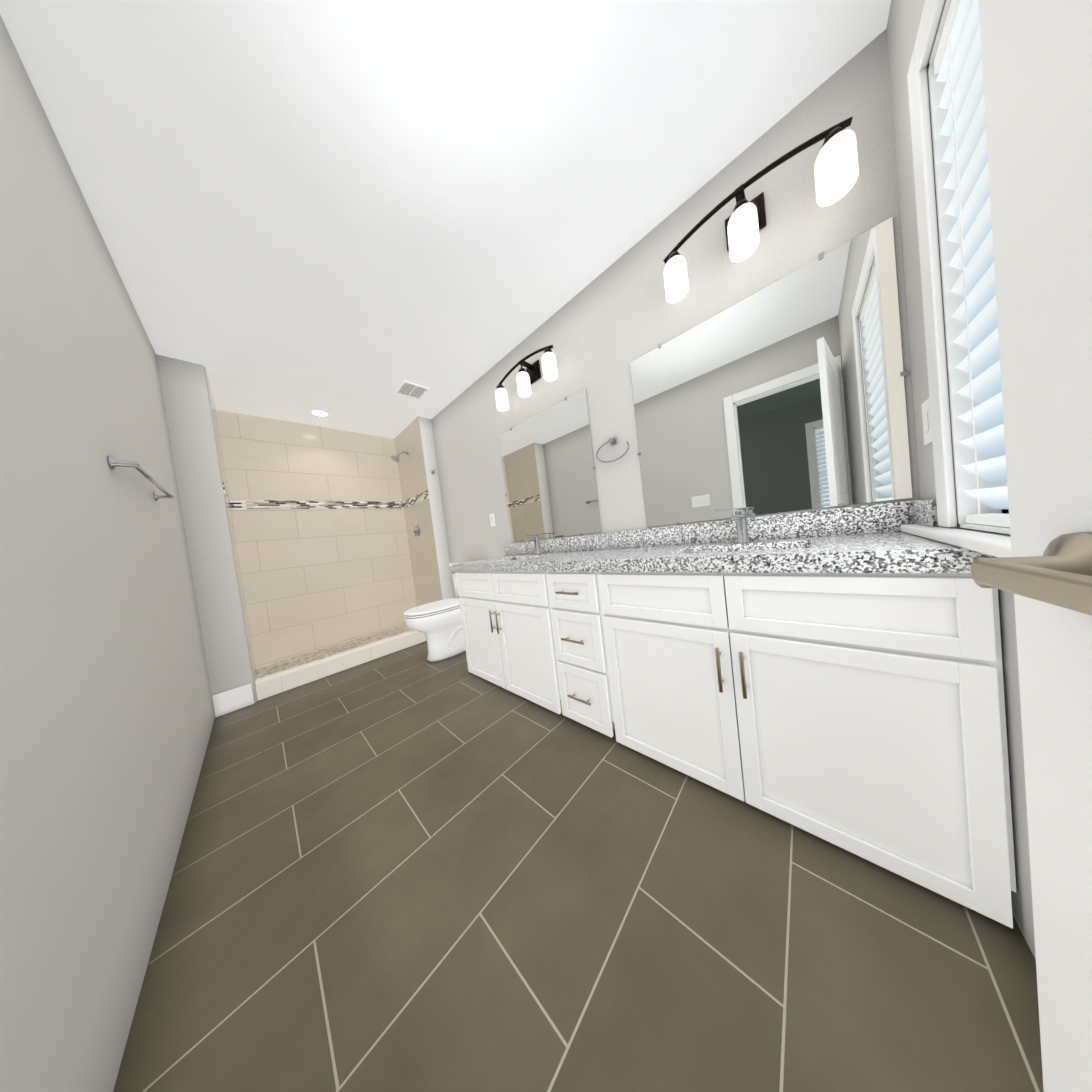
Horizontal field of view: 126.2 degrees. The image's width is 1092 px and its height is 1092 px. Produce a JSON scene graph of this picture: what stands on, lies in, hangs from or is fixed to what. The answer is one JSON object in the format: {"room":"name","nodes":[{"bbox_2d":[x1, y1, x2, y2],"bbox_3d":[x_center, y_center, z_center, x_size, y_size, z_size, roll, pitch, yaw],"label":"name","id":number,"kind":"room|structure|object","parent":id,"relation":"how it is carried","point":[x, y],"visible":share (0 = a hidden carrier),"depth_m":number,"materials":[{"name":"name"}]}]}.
{"room":"bathroom","nodes":[
{"label":"bathroom","id":0,"kind":"room"},
{"bbox_2d":[0,15,214,1091],"bbox_3d":[-1.357,-0.155,0.733,3.775,2.730,0.100,-5,3,43],"label":"wall","id":1,"kind":"structure","parent":0,"point":[107,716],"depth_m":0.74,"materials":[{"name":"paint"}]},
{"bbox_2d":[107,456,173,500],"bbox_3d":[-1.847,-0.293,1.287,0.722,0.051,0.064,-5,3,43],"label":"towel bar","id":2,"kind":"object","parent":1,"relation":"attached to","point":[113,463],"visible":1,"depth_m":1.12,"materials":[{"name":"silver metal"}]},
{"bbox_2d":[156,354,257,702],"bbox_3d":[-2.956,-0.025,2.412,0.865,2.730,0.330,-5,3,43],"label":"wall","id":3,"kind":"structure","parent":0,"point":[197,453],"depth_m":2.15,"materials":[{"name":"paint"}]},
{"bbox_2d":[212,683,253,717],"bbox_3d":[-2.462,1.214,2.182,0.014,0.170,0.207,-5,3,43],"label":"baseboard","id":4,"kind":"structure","parent":3,"relation":"attached to","point":[229,701],"depth_m":2.17,"materials":[{"name":"white wood"}]},
{"bbox_2d":[216,410,416,669],"bbox_3d":[-2.695,-0.090,3.392,0.102,2.730,1.880,-5,3,43],"label":"wall","id":5,"kind":"structure","parent":0,"point":[318,516],"depth_m":3.27,"materials":[{"name":"tile"}]},
{"bbox_2d":[394,417,453,605],"bbox_3d":[-1.667,-0.228,3.876,0.940,2.730,0.270,-5,3,43],"label":"wall","id":6,"kind":"structure","parent":0,"point":[423,511],"depth_m":3.58,"materials":[{"name":"tile"}]},
{"bbox_2d":[391,451,408,461],"bbox_3d":[-1.920,-1.180,3.637,0.112,0.165,0.218,-5,3,43],"label":"shower head","id":7,"kind":"object","parent":6,"relation":"attached to","point":[395,458],"visible":1,"depth_m":3.60},
{"bbox_2d":[413,525,419,536],"bbox_3d":[-1.761,-0.202,3.746,0.150,0.160,0.050,-5,3,43],"label":"shower valve","id":8,"kind":"object","parent":6,"relation":"attached to","point":[416,530],"visible":1,"depth_m":3.73,"materials":[{"name":"silver metal"}]},
{"bbox_2d":[0,0,890,438],"bbox_3d":[-1.133,-1.619,1.800,4.740,0.050,2.260,-5,3,43],"label":"ceiling","id":9,"kind":"structure","parent":0,"point":[348,214],"depth_m":1.16,"materials":[{"name":"paint"}]},
{"bbox_2d":[309,409,329,416],"bbox_3d":[-2.510,-1.470,3.072,0.184,0.010,0.184,-5,3,43],"label":"recessed light","id":10,"kind":"object","parent":9,"relation":"in","point":[318,413],"visible":1,"depth_m":3.06,"materials":[{"name":"white glass"}]},
{"bbox_2d":[395,380,429,399],"bbox_3d":[-1.372,-1.595,2.841,0.250,0.014,0.250,-5,3,43],"label":"ceiling vent","id":11,"kind":"object","parent":9,"relation":"in","point":[410,389],"visible":1,"depth_m":2.83,"materials":[{"name":"white plastic"}]},
{"bbox_2d":[113,641,1043,1091],"bbox_3d":[-0.808,1.140,1.895,4.740,0.050,2.260,-5,3,43],"label":"floor","id":12,"kind":"structure","parent":0,"point":[411,869],"depth_m":0.75,"materials":[{"name":"tile"}]},
{"bbox_2d":[255,625,426,700],"bbox_3d":[-2.134,1.151,3.189,0.840,0.150,1.670,-5,3,43],"label":"shower curb","id":13,"kind":"object","parent":12,"relation":"on","point":[280,677],"visible":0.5,"depth_m":2.83,"materials":[{"name":"tile"}]},
{"bbox_2d":[404,561,468,661],"bbox_3d":[-1.027,0.654,2.872,0.474,0.899,0.824,-5,3,43],"label":"toilet","id":14,"kind":"object","parent":12,"relation":"on","point":[438,624],"visible":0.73,"depth_m":2.69,"materials":[{"name":"ceramic"}]},
{"bbox_2d":[456,567,1015,928],"bbox_3d":[0.367,0.542,1.692,2.483,0.875,0.622,-5,3,43],"label":"bathroom vanity","id":15,"kind":"object","parent":12,"relation":"on","point":[834,676],"depth_m":0.88,"materials":[{"name":"white wood"}]},
{"bbox_2d":[451,531,996,570],"bbox_3d":[0.312,0.077,1.694,2.508,0.059,0.597,-5,3,43],"label":"countertop","id":16,"kind":"structure","parent":15,"relation":"on","point":[876,548],"depth_m":1.03,"materials":[{"name":"grey stone"}]},
{"bbox_2d":[521,534,540,554],"bbox_3d":[-0.147,-0.009,2.297,0.135,0.176,0.184,-5,3,43],"label":"faucet","id":17,"kind":"object","parent":16,"relation":"on","point":[535,539],"visible":1,"depth_m":2.30,"materials":[{"name":"silver metal"}]},
{"bbox_2d":[715,507,750,542],"bbox_3d":[0.879,-0.096,1.321,0.135,0.176,0.184,-5,3,43],"label":"faucet","id":18,"kind":"object","parent":16,"relation":"on","point":[739,517],"visible":1,"depth_m":1.32,"materials":[{"name":"silver metal"}]},
{"bbox_2d":[431,29,919,597],"bbox_3d":[0.104,-0.382,2.307,3.800,2.730,0.100,-5,3,43],"label":"wall","id":19,"kind":"structure","parent":0,"point":[607,327],"depth_m":1.57,"materials":[{"name":"paint"}]},
{"bbox_2d":[489,513,495,526],"bbox_3d":[-0.553,-0.269,2.866,0.085,0.135,0.008,-5,3,43],"label":"outlet","id":20,"kind":"object","parent":19,"relation":"attached to","point":[492,520],"visible":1,"depth_m":2.86,"materials":[{"name":"white plastic"}]},
{"bbox_2d":[495,345,557,411],"bbox_3d":[-0.156,-1.337,2.212,0.666,0.292,0.188,-5,3,43],"label":"sconce","id":21,"kind":"object","parent":19,"relation":"attached to","point":[528,376],"visible":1,"depth_m":2.15,"materials":[{"name":"white glass"}]},
{"bbox_2d":[499,388,601,541],"bbox_3d":[-0.027,-0.580,2.323,1.030,1.044,0.010,-5,3,43],"label":"mirror","id":22,"kind":"object","parent":19,"relation":"attached to","point":[549,472],"visible":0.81,"depth_m":2.24,"materials":[{"name":"clear glass"}]},
{"bbox_2d":[596,437,628,462],"bbox_3d":[0.447,-0.643,1.845,0.246,0.165,0.046,-5,3,43],"label":"towel ring","id":23,"kind":"object","parent":19,"relation":"attached to","point":[613,441],"visible":0.98,"depth_m":1.84,"materials":[{"name":"silver metal"}]},
{"bbox_2d":[504,499,922,554],"bbox_3d":[0.498,-0.039,1.900,2.508,0.115,0.021,-5,3,43],"label":"backsplash","id":24,"kind":"structure","parent":19,"relation":"attached to","point":[885,516],"depth_m":1.35,"materials":[{"name":"grey stone"}]},
{"bbox_2d":[663,116,858,303],"bbox_3d":[0.876,-1.425,1.230,0.666,0.292,0.188,-5,3,43],"label":"sconce","id":25,"kind":"object","parent":19,"relation":"attached to","point":[836,170],"visible":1,"depth_m":1.15,"materials":[{"name":"white glass"}]},
{"bbox_2d":[630,217,911,526],"bbox_3d":[0.956,-0.665,1.388,1.053,1.048,0.010,-5,3,43],"label":"mirror","id":26,"kind":"object","parent":19,"relation":"attached to","point":[786,393],"visible":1,"depth_m":1.25,"materials":[{"name":"clear glass"}]},
{"bbox_2d":[886,0,1035,959],"bbox_3d":[0.707,-0.382,0.251,0.100,2.730,2.260,-5,3,43],"label":"wall","id":27,"kind":"structure","parent":0,"point":[904,19],"depth_m":0.88,"materials":[{"name":"paint"}]},
{"bbox_2d":[922,398,931,444],"bbox_3d":[1.260,-0.410,0.914,0.008,0.140,0.085,-5,3,43],"label":"light switch","id":28,"kind":"object","parent":27,"relation":"attached to","point":[926,418],"visible":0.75,"depth_m":0.91,"materials":[{"name":"white plastic"}]},
{"bbox_2d":[900,0,1011,556],"bbox_3d":[0.960,-0.683,0.584,0.156,1.374,1.110,-5,3,43],"label":"window","id":29,"kind":"structure","parent":27,"relation":"in","point":[958,121],"depth_m":0.72,"materials":[{"name":"white plastic"}]},
{"bbox_2d":[971,0,1091,1091],"bbox_3d":[0.186,-0.086,-0.076,0.194,2.270,0.784,-5,3,43],"label":"door leaf","id":30,"kind":"structure","parent":27,"relation":"in","point":[1037,66],"depth_m":0.21,"materials":[{"name":"white paint"}]}
]}

